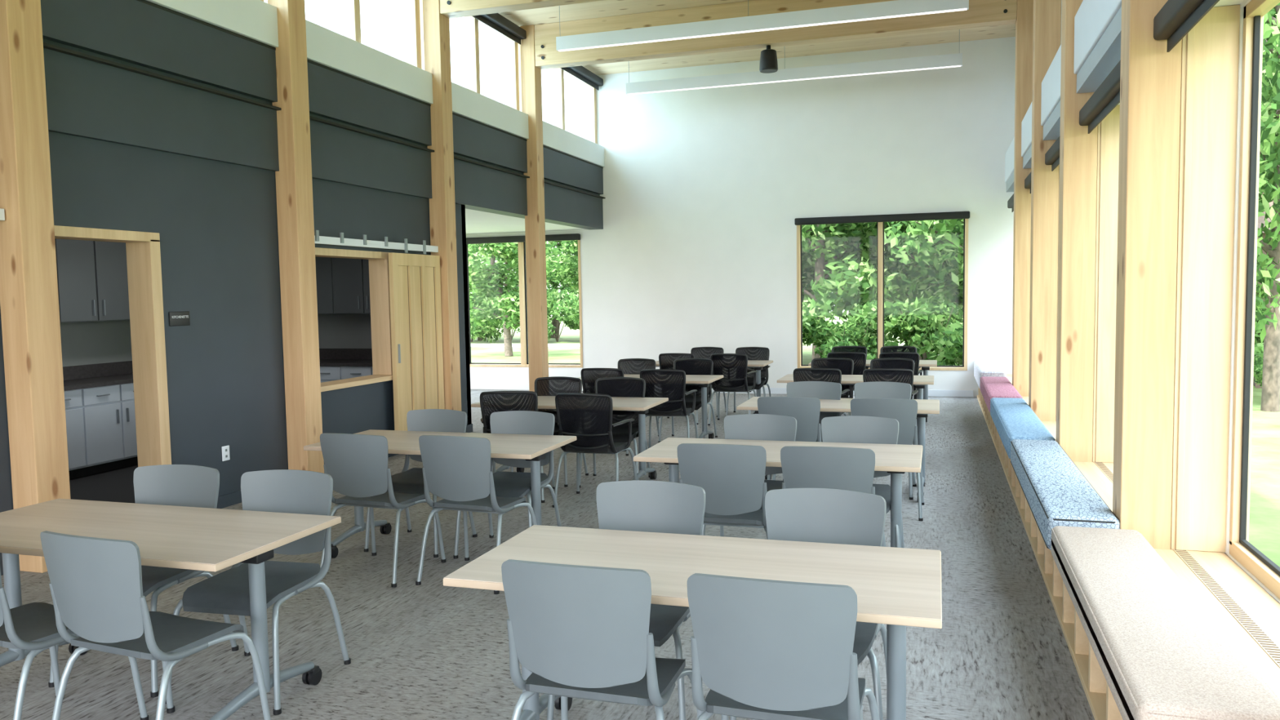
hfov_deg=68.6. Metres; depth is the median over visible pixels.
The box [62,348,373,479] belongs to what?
base cabinet
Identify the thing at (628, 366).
mesh chair
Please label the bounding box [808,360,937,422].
table
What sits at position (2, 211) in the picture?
barn door track
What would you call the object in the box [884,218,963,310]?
deciduous tree
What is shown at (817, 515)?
chair
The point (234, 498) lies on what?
baseboard
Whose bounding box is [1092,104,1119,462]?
trim
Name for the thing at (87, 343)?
wall
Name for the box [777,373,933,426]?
table
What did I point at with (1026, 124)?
box
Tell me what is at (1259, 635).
vent grille
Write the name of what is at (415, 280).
sliding barn door
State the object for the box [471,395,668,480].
table
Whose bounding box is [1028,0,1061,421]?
column
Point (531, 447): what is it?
table
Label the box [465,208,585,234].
ceiling
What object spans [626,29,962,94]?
linear pendant light
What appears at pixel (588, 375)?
mesh chair
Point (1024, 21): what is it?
column
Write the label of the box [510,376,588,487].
mesh chair
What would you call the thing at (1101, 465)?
vent grille
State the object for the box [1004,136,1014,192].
box
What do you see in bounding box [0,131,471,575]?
wall
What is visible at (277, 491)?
chair
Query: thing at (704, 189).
wall
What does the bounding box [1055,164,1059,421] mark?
trim
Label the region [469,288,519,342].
leafy shrub
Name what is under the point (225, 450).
electrical outlet
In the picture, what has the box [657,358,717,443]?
mesh chair
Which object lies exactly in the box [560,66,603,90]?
roller shade
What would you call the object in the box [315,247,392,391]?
trim
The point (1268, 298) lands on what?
deciduous tree
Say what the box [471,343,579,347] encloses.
gravel path
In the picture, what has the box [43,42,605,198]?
trim
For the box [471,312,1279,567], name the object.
lawn
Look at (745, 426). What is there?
chair
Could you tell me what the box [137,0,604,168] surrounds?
wall
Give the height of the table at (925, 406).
0.740 m
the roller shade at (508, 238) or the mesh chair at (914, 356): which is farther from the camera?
the roller shade at (508, 238)
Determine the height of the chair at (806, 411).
0.895 m
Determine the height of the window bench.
0.359 m
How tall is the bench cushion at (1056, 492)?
0.192 m
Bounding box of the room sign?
[168,311,190,326]
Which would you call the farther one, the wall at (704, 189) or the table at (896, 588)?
the wall at (704, 189)
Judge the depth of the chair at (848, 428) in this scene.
5.87 m
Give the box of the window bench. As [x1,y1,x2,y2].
[976,373,1279,719]
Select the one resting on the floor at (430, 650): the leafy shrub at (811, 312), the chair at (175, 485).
the chair at (175, 485)
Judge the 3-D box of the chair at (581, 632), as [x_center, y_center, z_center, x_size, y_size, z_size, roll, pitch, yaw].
[-0.114,1.025,3.038,0.560,0.895,0.579,0,4,18]
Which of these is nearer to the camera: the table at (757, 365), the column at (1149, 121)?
the column at (1149, 121)
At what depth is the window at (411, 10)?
11.98 m
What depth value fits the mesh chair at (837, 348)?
12.95 m
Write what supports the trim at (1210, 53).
attached to the window frame at (1244, 2)
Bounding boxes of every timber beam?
[440,0,604,18]
[533,0,1017,69]
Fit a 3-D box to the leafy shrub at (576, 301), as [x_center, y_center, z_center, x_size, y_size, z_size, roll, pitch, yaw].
[-1.539,-1.691,36.854,2.727,2.006,3.712,-2,4,-9]
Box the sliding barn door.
[388,252,444,431]
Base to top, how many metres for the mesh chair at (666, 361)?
0.922 m
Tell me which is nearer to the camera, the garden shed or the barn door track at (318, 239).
the barn door track at (318, 239)
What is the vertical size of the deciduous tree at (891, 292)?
7.065 m
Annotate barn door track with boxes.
[0,208,4,220]
[314,230,438,253]
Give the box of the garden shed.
[1253,192,1273,388]
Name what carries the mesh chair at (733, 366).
on the floor at (430, 650)
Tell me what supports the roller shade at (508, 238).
attached to the window at (522, 246)
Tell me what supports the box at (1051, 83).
attached to the wall at (1221, 2)
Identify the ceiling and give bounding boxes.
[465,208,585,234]
[478,0,1015,77]
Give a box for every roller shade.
[466,235,525,244]
[472,13,526,44]
[545,233,580,241]
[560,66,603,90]
[794,211,969,225]
[1007,193,1013,212]
[1024,172,1031,193]
[1044,135,1060,171]
[1079,59,1120,133]
[1153,0,1219,52]
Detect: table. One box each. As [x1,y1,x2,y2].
[0,498,341,719]
[303,429,576,558]
[443,524,942,719]
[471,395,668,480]
[577,373,723,438]
[633,437,922,547]
[655,360,773,417]
[736,396,939,502]
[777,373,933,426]
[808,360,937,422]
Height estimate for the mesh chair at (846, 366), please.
0.922 m
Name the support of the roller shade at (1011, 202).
attached to the wall at (1221, 2)
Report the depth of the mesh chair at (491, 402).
7.61 m
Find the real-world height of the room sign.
0.110 m
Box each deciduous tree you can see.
[467,240,558,340]
[467,240,564,356]
[486,240,578,337]
[546,240,579,324]
[547,240,577,291]
[560,240,577,255]
[801,222,908,359]
[801,225,889,293]
[802,223,888,303]
[806,224,916,321]
[808,218,963,359]
[857,221,961,346]
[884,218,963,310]
[1254,2,1279,412]
[1257,40,1279,217]
[1262,22,1279,40]
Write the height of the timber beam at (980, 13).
0.563 m
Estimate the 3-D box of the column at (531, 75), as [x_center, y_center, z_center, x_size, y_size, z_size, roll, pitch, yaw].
[-1.490,-1.944,13.329,0.210,5.430,0.235,0,4,18]
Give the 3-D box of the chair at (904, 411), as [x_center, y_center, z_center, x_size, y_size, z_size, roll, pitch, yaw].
[1.865,0.704,7.131,0.560,0.895,0.579,0,4,18]
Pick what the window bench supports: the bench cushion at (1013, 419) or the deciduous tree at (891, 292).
the bench cushion at (1013, 419)
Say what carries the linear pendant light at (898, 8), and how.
hanging from the ceiling at (598, 9)
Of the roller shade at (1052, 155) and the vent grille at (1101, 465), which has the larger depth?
the roller shade at (1052, 155)
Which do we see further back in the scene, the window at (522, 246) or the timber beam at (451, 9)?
the window at (522, 246)
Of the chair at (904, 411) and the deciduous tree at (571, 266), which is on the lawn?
the deciduous tree at (571, 266)
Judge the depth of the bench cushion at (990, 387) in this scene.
10.98 m
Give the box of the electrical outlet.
[221,444,230,461]
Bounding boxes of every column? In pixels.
[0,0,71,573]
[267,0,324,473]
[422,0,461,411]
[520,24,548,391]
[1012,0,1033,396]
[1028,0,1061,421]
[1055,0,1097,462]
[1112,0,1182,549]
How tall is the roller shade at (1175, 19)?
0.200 m
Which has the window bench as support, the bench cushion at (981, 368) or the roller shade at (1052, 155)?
the bench cushion at (981, 368)
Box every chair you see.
[0,569,148,719]
[40,530,271,719]
[48,464,239,697]
[165,469,351,715]
[320,433,446,587]
[364,408,477,557]
[415,435,537,594]
[453,410,561,559]
[480,391,555,502]
[501,559,703,719]
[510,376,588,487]
[546,480,705,719]
[551,393,637,507]
[579,377,650,487]
[580,368,628,455]
[617,358,659,436]
[637,368,697,454]
[657,352,707,424]
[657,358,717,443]
[677,443,767,538]
[687,573,879,719]
[690,346,726,417]
[702,413,796,536]
[707,353,757,425]
[725,346,771,416]
[729,488,886,719]
[757,396,821,479]
[772,381,841,480]
[780,445,885,546]
[793,368,849,416]
[810,357,853,415]
[820,415,904,547]
[826,351,866,391]
[831,346,868,368]
[850,398,924,520]
[853,381,916,499]
[862,368,918,399]
[870,357,916,425]
[879,351,922,391]
[880,346,919,375]
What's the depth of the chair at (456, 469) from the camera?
5.39 m
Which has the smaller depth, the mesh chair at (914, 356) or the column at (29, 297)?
the column at (29, 297)
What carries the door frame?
in the wall at (215, 222)
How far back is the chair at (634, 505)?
3.93 m
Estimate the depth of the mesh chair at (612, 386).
8.63 m
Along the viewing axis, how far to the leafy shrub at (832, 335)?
18.41 m
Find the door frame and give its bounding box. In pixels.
[53,225,171,466]
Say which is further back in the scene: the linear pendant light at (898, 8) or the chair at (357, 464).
the linear pendant light at (898, 8)
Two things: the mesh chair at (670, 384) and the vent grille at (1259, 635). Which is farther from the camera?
the mesh chair at (670, 384)
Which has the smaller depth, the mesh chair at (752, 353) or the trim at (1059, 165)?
the trim at (1059, 165)
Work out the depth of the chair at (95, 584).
3.24 m
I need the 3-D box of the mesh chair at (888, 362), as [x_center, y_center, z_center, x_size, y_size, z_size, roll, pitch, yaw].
[2.743,0.457,10.267,0.568,0.922,0.593,0,4,19]
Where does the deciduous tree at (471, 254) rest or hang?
on the lawn
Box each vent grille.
[1093,462,1113,482]
[1173,549,1279,667]
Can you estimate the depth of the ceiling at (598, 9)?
14.03 m
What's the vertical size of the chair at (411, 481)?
0.895 m
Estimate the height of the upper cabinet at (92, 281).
0.950 m
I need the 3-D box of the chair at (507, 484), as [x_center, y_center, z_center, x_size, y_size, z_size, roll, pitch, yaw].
[-0.867,0.816,6.224,0.560,0.895,0.579,0,4,16]
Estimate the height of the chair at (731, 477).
0.895 m
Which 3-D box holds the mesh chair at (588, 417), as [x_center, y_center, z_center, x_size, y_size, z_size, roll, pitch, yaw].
[-0.365,0.697,7.608,0.568,0.922,0.593,0,4,17]
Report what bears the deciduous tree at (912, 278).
on the lawn
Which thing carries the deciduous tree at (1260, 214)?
on the lawn
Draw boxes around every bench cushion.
[973,360,1006,387]
[979,376,1022,412]
[990,397,1055,458]
[1010,439,1119,550]
[1050,525,1279,719]
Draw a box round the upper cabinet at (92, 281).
[54,238,370,323]
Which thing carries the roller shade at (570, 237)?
attached to the wall at (704, 189)
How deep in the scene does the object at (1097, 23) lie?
6.10 m
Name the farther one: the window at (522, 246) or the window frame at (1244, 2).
the window at (522, 246)
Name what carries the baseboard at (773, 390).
attached to the wall at (704, 189)
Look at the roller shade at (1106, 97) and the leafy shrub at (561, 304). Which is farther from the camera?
the leafy shrub at (561, 304)
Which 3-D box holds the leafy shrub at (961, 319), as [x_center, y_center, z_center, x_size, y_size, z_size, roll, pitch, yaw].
[7.372,-0.367,18.489,2.132,1.592,2.902,2,5,35]
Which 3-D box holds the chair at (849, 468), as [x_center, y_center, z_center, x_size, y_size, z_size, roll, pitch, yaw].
[1.034,0.865,5.039,0.560,0.895,0.579,0,4,18]
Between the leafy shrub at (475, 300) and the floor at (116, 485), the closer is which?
the floor at (116, 485)
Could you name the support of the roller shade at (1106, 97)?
attached to the wall at (1221, 2)
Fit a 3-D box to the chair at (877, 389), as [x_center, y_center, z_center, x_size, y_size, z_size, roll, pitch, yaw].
[2.008,0.652,7.846,0.560,0.895,0.579,0,4,19]
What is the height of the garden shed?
4.080 m
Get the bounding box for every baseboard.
[216,423,472,508]
[711,387,973,396]
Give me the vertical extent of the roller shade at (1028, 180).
0.200 m
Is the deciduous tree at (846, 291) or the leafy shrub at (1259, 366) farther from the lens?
the deciduous tree at (846, 291)
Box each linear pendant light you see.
[555,0,968,51]
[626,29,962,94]
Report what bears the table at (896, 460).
on the floor at (430, 650)
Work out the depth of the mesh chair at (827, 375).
9.34 m
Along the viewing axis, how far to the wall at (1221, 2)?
4.43 m
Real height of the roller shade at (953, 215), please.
0.110 m
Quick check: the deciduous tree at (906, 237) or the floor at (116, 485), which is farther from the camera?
the deciduous tree at (906, 237)
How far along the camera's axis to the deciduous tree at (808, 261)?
21.50 m
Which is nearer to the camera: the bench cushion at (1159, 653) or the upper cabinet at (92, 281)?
the bench cushion at (1159, 653)
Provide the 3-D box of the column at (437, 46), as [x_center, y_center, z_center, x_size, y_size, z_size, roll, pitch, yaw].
[-2.281,-1.756,10.834,0.210,5.430,0.235,0,4,18]
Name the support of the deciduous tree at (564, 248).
on the lawn
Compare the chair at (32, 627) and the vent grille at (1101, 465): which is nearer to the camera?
the chair at (32, 627)
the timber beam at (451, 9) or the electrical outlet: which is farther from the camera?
the timber beam at (451, 9)
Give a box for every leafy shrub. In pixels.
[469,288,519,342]
[469,290,492,342]
[546,286,578,342]
[566,293,579,329]
[802,297,836,334]
[802,315,900,359]
[847,293,963,365]
[957,315,963,328]
[1253,293,1265,388]
[1253,351,1263,386]
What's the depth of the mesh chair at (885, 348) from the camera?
12.76 m
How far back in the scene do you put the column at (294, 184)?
8.30 m
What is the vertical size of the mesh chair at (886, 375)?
0.922 m
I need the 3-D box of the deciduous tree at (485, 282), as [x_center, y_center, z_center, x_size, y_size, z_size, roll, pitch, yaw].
[-3.972,-2.579,28.530,3.926,4.975,4.049,-3,4,-23]
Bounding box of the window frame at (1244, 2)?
[1224,0,1279,604]
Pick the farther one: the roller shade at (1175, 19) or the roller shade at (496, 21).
the roller shade at (496, 21)
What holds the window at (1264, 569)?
in the window frame at (1244, 2)
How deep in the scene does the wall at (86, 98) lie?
7.78 m
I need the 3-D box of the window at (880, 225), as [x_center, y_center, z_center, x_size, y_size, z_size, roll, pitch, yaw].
[3.837,-1.054,14.979,2.630,2.420,0.172,0,4,18]
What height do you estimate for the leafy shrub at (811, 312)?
1.838 m
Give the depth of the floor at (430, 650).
4.71 m
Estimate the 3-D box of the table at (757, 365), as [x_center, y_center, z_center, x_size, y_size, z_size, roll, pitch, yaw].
[0.967,0.398,12.843,1.600,0.740,0.750,0,4,18]
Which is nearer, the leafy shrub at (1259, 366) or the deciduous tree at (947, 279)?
the leafy shrub at (1259, 366)
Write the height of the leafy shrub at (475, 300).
2.290 m
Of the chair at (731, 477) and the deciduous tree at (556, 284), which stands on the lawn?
the deciduous tree at (556, 284)
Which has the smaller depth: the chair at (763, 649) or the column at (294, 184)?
the chair at (763, 649)
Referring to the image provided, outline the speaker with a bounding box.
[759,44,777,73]
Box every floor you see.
[0,389,1094,719]
[69,464,137,503]
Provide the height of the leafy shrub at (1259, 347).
1.902 m
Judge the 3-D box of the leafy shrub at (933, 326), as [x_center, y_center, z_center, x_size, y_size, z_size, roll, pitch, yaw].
[5.717,-0.430,18.561,3.371,1.776,2.477,2,5,33]
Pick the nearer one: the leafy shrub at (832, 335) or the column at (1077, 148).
the column at (1077, 148)
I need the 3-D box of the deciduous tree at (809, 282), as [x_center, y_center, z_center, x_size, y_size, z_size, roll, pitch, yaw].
[3.905,-3.491,25.036,6.103,7.030,6.419,0,4,9]
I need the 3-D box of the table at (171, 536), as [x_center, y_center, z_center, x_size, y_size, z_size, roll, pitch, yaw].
[-2.167,1.072,3.991,1.600,0.740,0.750,0,4,18]
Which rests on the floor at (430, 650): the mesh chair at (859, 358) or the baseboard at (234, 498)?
the mesh chair at (859, 358)
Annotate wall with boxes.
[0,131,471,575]
[40,0,603,229]
[60,320,132,366]
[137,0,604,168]
[317,204,471,424]
[465,36,1015,396]
[1061,0,1244,105]
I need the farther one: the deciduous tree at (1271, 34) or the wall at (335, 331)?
the deciduous tree at (1271, 34)
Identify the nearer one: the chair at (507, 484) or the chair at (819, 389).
the chair at (507, 484)
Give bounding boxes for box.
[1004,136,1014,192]
[1021,102,1031,168]
[1040,44,1061,140]
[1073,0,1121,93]
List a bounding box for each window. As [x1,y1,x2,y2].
[261,0,597,143]
[466,240,582,367]
[796,218,968,370]
[1229,0,1279,599]
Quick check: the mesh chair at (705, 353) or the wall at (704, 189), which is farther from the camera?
the wall at (704, 189)
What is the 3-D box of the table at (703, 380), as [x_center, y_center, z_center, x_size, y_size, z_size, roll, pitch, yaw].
[0.088,0.566,10.663,1.600,0.740,0.750,0,4,18]
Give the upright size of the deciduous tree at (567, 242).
6.649 m
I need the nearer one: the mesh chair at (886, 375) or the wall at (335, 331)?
the mesh chair at (886, 375)
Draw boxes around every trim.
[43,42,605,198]
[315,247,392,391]
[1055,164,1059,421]
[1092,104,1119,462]
[1170,4,1239,552]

